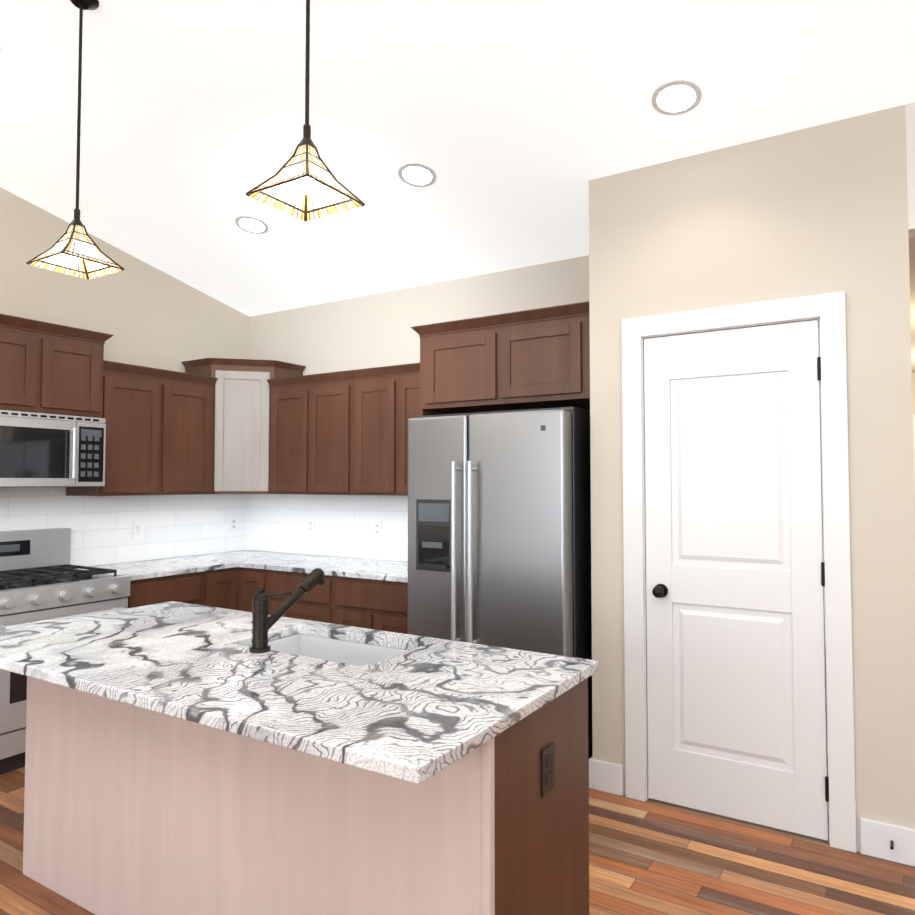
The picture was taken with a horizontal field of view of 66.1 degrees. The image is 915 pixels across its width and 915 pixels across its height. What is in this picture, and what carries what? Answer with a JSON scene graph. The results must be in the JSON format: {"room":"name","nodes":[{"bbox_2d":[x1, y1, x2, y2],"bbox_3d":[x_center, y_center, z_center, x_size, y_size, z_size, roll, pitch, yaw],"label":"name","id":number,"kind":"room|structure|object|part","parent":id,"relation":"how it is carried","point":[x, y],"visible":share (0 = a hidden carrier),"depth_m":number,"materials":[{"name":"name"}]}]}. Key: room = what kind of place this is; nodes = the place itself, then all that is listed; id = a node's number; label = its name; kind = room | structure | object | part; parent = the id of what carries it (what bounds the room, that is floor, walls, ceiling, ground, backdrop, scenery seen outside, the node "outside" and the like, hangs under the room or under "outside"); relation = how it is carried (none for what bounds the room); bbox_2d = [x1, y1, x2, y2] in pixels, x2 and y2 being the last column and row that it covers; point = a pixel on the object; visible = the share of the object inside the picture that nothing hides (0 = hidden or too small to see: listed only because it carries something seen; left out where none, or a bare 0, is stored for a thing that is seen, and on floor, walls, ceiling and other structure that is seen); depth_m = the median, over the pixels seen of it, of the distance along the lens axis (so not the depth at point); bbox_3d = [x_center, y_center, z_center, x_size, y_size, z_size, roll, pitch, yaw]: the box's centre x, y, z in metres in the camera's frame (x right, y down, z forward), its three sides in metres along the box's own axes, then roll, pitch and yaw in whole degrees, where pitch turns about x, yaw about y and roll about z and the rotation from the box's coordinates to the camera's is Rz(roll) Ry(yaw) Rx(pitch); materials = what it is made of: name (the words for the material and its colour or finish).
{"room":"kitchen","nodes":[
{"label":"kitchen","id":0,"kind":"room"},
{"bbox_2d":[0,187,248,566],"bbox_3d":[-4.091,-0.479,1.956,0.150,4.000,9.150,-1,-2,32],"label":"wall","id":1,"kind":"structure","parent":0,"point":[145,314],"depth_m":4.74,"materials":[{"name":"beige paint"}]},
{"bbox_2d":[0,314,113,417],"bbox_3d":[-2.474,-0.498,3.990,0.423,0.502,0.832,-1,-2,32],"label":"upper cabinet","id":2,"kind":"object","parent":1,"relation":"attached to","point":[48,368],"visible":1,"depth_m":3.94,"materials":[{"name":"brown wood"}]},
{"bbox_2d":[0,410,105,486],"bbox_3d":[-2.454,-0.038,3.961,0.471,0.410,0.754,-1,-2,32],"label":"microwave","id":3,"kind":"object","parent":2,"relation":"attached to","point":[45,450],"visible":1,"depth_m":3.91,"materials":[{"name":"metal"}]},
{"bbox_2d":[0,487,247,565],"bbox_3d":[-2.717,0.218,3.991,0.006,0.925,3.900,-1,-2,32],"label":"tile backsplash","id":4,"kind":"structure","parent":1,"relation":"attached to","point":[174,526],"depth_m":4.77,"materials":[{"name":"white tile"}]},
{"bbox_2d":[133,521,142,538],"bbox_3d":[-2.188,0.498,4.813,0.009,0.116,0.072,-1,-2,32],"label":"electrical outlet plate","id":5,"kind":"object","parent":4,"relation":"attached to","point":[137,530],"visible":1,"depth_m":4.81,"materials":[{"name":"white plastic"}]},
{"bbox_2d":[230,517,236,531],"bbox_3d":[-1.755,0.523,5.509,0.007,0.116,0.072,-1,-2,32],"label":"electrical outlet plate","id":6,"kind":"object","parent":4,"relation":"attached to","point":[233,524],"visible":1,"depth_m":5.50,"materials":[{"name":"white plastic"}]},
{"bbox_2d":[66,360,217,495],"bbox_3d":[-2.071,-0.162,4.677,0.368,0.820,0.849,-1,-2,32],"label":"upper cabinet","id":7,"kind":"object","parent":1,"relation":"attached to","point":[159,423],"visible":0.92,"depth_m":4.55,"materials":[{"name":"brown wood"}]},
{"bbox_2d":[182,358,305,493],"bbox_3d":[-1.583,-0.214,5.213,0.631,0.964,0.631,-1,-2,32],"label":"upper cabinet","id":8,"kind":"object","parent":1,"relation":"attached to","point":[241,447],"visible":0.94,"depth_m":5.03,"materials":[{"name":"brown wood"}]},
{"bbox_2d":[249,255,588,561],"bbox_3d":[-0.316,0.028,4.889,3.439,3.200,0.150,-1,-2,32],"label":"wall","id":9,"kind":"structure","parent":0,"point":[368,331],"depth_m":4.92,"materials":[{"name":"beige paint"}]},
{"bbox_2d":[267,370,353,494],"bbox_3d":[-0.941,-0.151,4.966,0.777,0.820,0.368,-1,-2,32],"label":"upper cabinet","id":10,"kind":"object","parent":9,"relation":"attached to","point":[311,433],"visible":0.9,"depth_m":4.80,"materials":[{"name":"brown wood"}]},
{"bbox_2d":[248,494,407,561],"bbox_3d":[-0.781,0.492,5.071,2.100,0.457,0.006,-1,-2,32],"label":"tile backsplash","id":11,"kind":"structure","parent":9,"relation":"attached to","point":[343,524],"depth_m":5.16,"materials":[{"name":"white tile"}]},
{"bbox_2d":[307,518,314,533],"bbox_3d":[-1.100,0.514,5.259,0.072,0.116,0.007,-1,-2,32],"label":"electrical outlet plate","id":12,"kind":"object","parent":11,"relation":"attached to","point":[310,525],"visible":1,"depth_m":5.26,"materials":[{"name":"white plastic"}]},
{"bbox_2d":[373,521,380,537],"bbox_3d":[-0.564,0.502,4.925,0.072,0.116,0.007,-1,-2,32],"label":"electrical outlet plate","id":13,"kind":"object","parent":11,"relation":"attached to","point":[376,528],"visible":1,"depth_m":4.92,"materials":[{"name":"white plastic"}]},
{"bbox_2d":[350,363,419,495],"bbox_3d":[-0.302,-0.166,4.568,0.725,0.820,0.368,-1,-2,32],"label":"upper cabinet","id":14,"kind":"object","parent":9,"relation":"attached to","point":[386,403],"visible":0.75,"depth_m":4.49,"materials":[{"name":"brown wood"}]},
{"bbox_2d":[411,301,589,415],"bbox_3d":[0.359,0.423,3.970,1.073,2.344,0.648,-1,-2,32],"label":"wall cabinet","id":15,"kind":"object","parent":9,"relation":"attached to","point":[538,358],"visible":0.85,"depth_m":3.72,"materials":[{"name":"brown wood"}]},
{"bbox_2d":[0,648,914,914],"bbox_3d":[0.362,1.524,0.899,8.750,0.080,12.190,-1,-2,32],"label":"floor","id":16,"kind":"structure","parent":0,"point":[649,856],"depth_m":2.64,"materials":[{"name":"brown wood"}]},
{"bbox_2d":[0,528,129,774],"bbox_3d":[-2.336,1.005,3.849,0.748,1.172,0.760,-1,-2,32],"label":"range","id":17,"kind":"object","parent":16,"relation":"on","point":[42,579],"visible":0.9,"depth_m":3.75,"materials":[{"name":"silver metal"}]},
{"bbox_2d":[125,570,201,607],"bbox_3d":[-2.039,1.170,4.433,0.629,0.886,0.546,-1,-2,32],"label":"base cabinet","id":18,"kind":"object","parent":16,"relation":"on","point":[185,586],"depth_m":4.28,"materials":[{"name":"brown wood"}]},
{"bbox_2d":[78,550,285,577],"bbox_3d":[-1.799,0.727,4.831,0.633,0.032,1.450,-1,-2,32],"label":"countertop","id":19,"kind":"structure","parent":18,"relation":"on","point":[198,562],"depth_m":4.68,"materials":[{"name":"white stone"}]},
{"bbox_2d":[202,566,237,609],"bbox_3d":[-1.791,1.182,4.772,0.690,0.886,0.293,-1,-2,32],"label":"base cabinet","id":20,"kind":"object","parent":16,"relation":"on","point":[219,583],"depth_m":4.63,"materials":[{"name":"brown wood"}]},
{"bbox_2d":[238,566,265,611],"bbox_3d":[-1.221,1.187,4.909,0.293,0.886,0.678,-1,-2,32],"label":"base cabinet","id":21,"kind":"object","parent":16,"relation":"on","point":[250,578],"depth_m":4.69,"materials":[{"name":"brown wood"}]},
{"bbox_2d":[266,566,329,622],"bbox_3d":[-0.840,1.180,4.701,0.575,0.886,0.629,-1,-2,32],"label":"base cabinet","id":22,"kind":"object","parent":16,"relation":"on","point":[313,606],"depth_m":4.45,"materials":[{"name":"brown wood"}]},
{"bbox_2d":[23,676,588,914],"bbox_3d":[-0.605,1.095,2.359,1.994,0.883,0.627,-1,-2,32],"label":"kitchen island","id":23,"kind":"object","parent":16,"relation":"on","point":[181,758],"depth_m":1.97,"materials":[{"name":"brown wood"}]},
{"bbox_2d":[0,601,597,787],"bbox_3d":[-0.685,0.633,2.255,2.030,0.032,0.940,-1,-2,32],"label":"island countertop","id":24,"kind":"structure","parent":23,"relation":"on","point":[408,715],"depth_m":1.92,"materials":[{"name":"white stone"}]},
{"bbox_2d":[244,568,324,651],"bbox_3d":[-0.558,0.497,2.322,0.110,0.245,0.269,-1,-2,32],"label":"faucet","id":25,"kind":"object","parent":24,"relation":"on","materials":[{"name":"black metal"}]},
{"bbox_2d":[272,632,403,663],"bbox_3d":[-0.438,0.758,2.348,0.604,0.234,0.359,-1,-2,32],"label":"sink","id":26,"kind":"object","parent":24,"relation":"in","point":[338,647],"depth_m":2.55,"materials":[{"name":"white ceramic"}]},
{"bbox_2d":[541,742,554,796],"bbox_3d":[0.239,0.818,1.844,0.008,0.116,0.074,-1,-2,32],"label":"outlet","id":27,"kind":"object","parent":23,"relation":"attached to","point":[547,748],"depth_m":1.84,"materials":[{"name":"brown plastic"}]},
{"bbox_2d":[330,574,407,633],"bbox_3d":[-0.331,1.168,4.384,0.625,0.886,0.629,-1,-2,32],"label":"base cabinet","id":28,"kind":"object","parent":16,"relation":"on","point":[365,593],"depth_m":4.15,"materials":[{"name":"brown wood"}]},
{"bbox_2d":[238,554,407,577],"bbox_3d":[-0.689,0.720,4.621,1.473,0.032,0.633,-1,-2,32],"label":"countertop","id":29,"kind":"structure","parent":28,"relation":"on","point":[372,568],"depth_m":4.62,"materials":[{"name":"white stone"}]},
{"bbox_2d":[407,407,592,770],"bbox_3d":[0.314,0.680,3.820,0.910,1.820,0.898,-1,-2,32],"label":"fridge","id":30,"kind":"object","parent":16,"relation":"on","point":[499,528],"visible":0.67,"depth_m":3.46,"materials":[{"name":"metal"}]},
{"bbox_2d":[0,0,914,316],"bbox_3d":[-0.418,-1.942,-0.369,8.900,1.217,9.300,-1,-2,32],"label":"ceiling","id":31,"kind":"structure","parent":0,"point":[516,126],"depth_m":3.11,"materials":[{"name":"white paint"}]},
{"bbox_2d":[26,0,123,279],"bbox_3d":[-1.430,-1.239,2.653,0.240,1.052,0.240,-1,-2,32],"label":"pendant light","id":32,"kind":"object","parent":31,"relation":"hanging from","point":[74,250],"visible":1,"depth_m":2.65,"materials":[{"name":"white glass"}]},
{"bbox_3d":[-1.430,-0.794,2.637,0.234,0.161,0.234,-1,-2,32],"label":"lamp shade","id":33,"kind":"part","parent":32,"relation":"part of","materials":[{"name":"white glass"}]},
{"bbox_3d":[-1.430,-0.766,2.636,0.048,0.065,0.048,-1,-2,32],"label":"bulb","id":34,"kind":"part","parent":32,"relation":"part of","materials":[{"name":"white glass"}]},
{"bbox_2d":[235,215,267,233],"bbox_3d":[-1.239,-1.401,4.232,0.196,0.045,0.193,-1,-2,32],"label":"recessed light","id":35,"kind":"object","parent":31,"relation":"in","point":[251,224],"visible":1,"depth_m":4.22,"materials":[{"name":"white paint"}]},
{"bbox_2d":[246,0,364,221],"bbox_3d":[-0.433,-1.261,2.032,0.240,1.052,0.240,-1,-2,32],"label":"pendant light","id":36,"kind":"object","parent":31,"relation":"hanging from","point":[303,183],"visible":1,"depth_m":2.02,"materials":[{"name":"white glass"}]},
{"bbox_3d":[-0.433,-0.816,2.016,0.234,0.161,0.234,-1,-2,32],"label":"lamp shade","id":37,"kind":"part","parent":36,"relation":"part of","materials":[{"name":"white glass"}]},
{"bbox_3d":[-0.433,-0.789,2.015,0.048,0.065,0.048,-1,-2,32],"label":"bulb","id":38,"kind":"part","parent":36,"relation":"part of","materials":[{"name":"white glass"}]},
{"bbox_2d":[398,163,435,186],"bbox_3d":[-0.204,-1.431,3.561,0.196,0.045,0.193,-1,-2,32],"label":"recessed light","id":39,"kind":"object","parent":31,"relation":"in","point":[417,174],"visible":1,"depth_m":3.55,"materials":[{"name":"white paint"}]},
{"bbox_2d":[651,80,701,114],"bbox_3d":[0.889,-1.461,2.856,0.196,0.045,0.193,-1,-2,32],"label":"recessed light","id":40,"kind":"object","parent":31,"relation":"in","point":[676,97],"visible":1,"depth_m":2.85,"materials":[{"name":"white paint"}]},
{"bbox_2d":[589,102,914,851],"bbox_3d":[1.823,-0.125,2.748,2.701,3.350,0.120,-1,-2,32],"label":"wall","id":41,"kind":"structure","parent":0,"point":[818,209],"depth_m":2.91,"materials":[{"name":"beige paint"}]},
{"bbox_2d":[644,320,828,840],"bbox_3d":[1.174,0.493,3.040,0.736,2.113,0.107,-1,-2,32],"label":"pantry door","id":42,"kind":"structure","parent":41,"relation":"in","point":[736,696],"depth_m":3.04,"materials":[{"name":"white paint"}]},
{"bbox_3d":[1.182,0.490,3.015,0.697,1.796,0.074,-1,-2,32],"label":"pantry door hardware","id":43,"kind":"part","parent":42,"relation":"part of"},
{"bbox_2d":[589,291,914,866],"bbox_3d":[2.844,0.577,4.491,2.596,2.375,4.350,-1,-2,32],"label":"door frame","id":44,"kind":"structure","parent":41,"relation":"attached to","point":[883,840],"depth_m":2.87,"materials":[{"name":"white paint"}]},
{"bbox_2d":[909,238,914,372],"bbox_3d":[3.500,-0.872,4.338,1.266,0.080,4.305,-1,-2,32],"label":"ceiling","id":45,"kind":"structure","parent":0,"point":[912,272],"depth_m":3.69,"materials":[{"name":"paint"}]},
{"bbox_2d":[912,373,914,413],"bbox_3d":[4.598,0.321,6.059,1.266,3.300,0.150,-1,-2,32],"label":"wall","id":46,"kind":"structure","parent":0,"point":[913,387],"depth_m":6.32,"materials":[{"name":"beige paint"}]}
]}

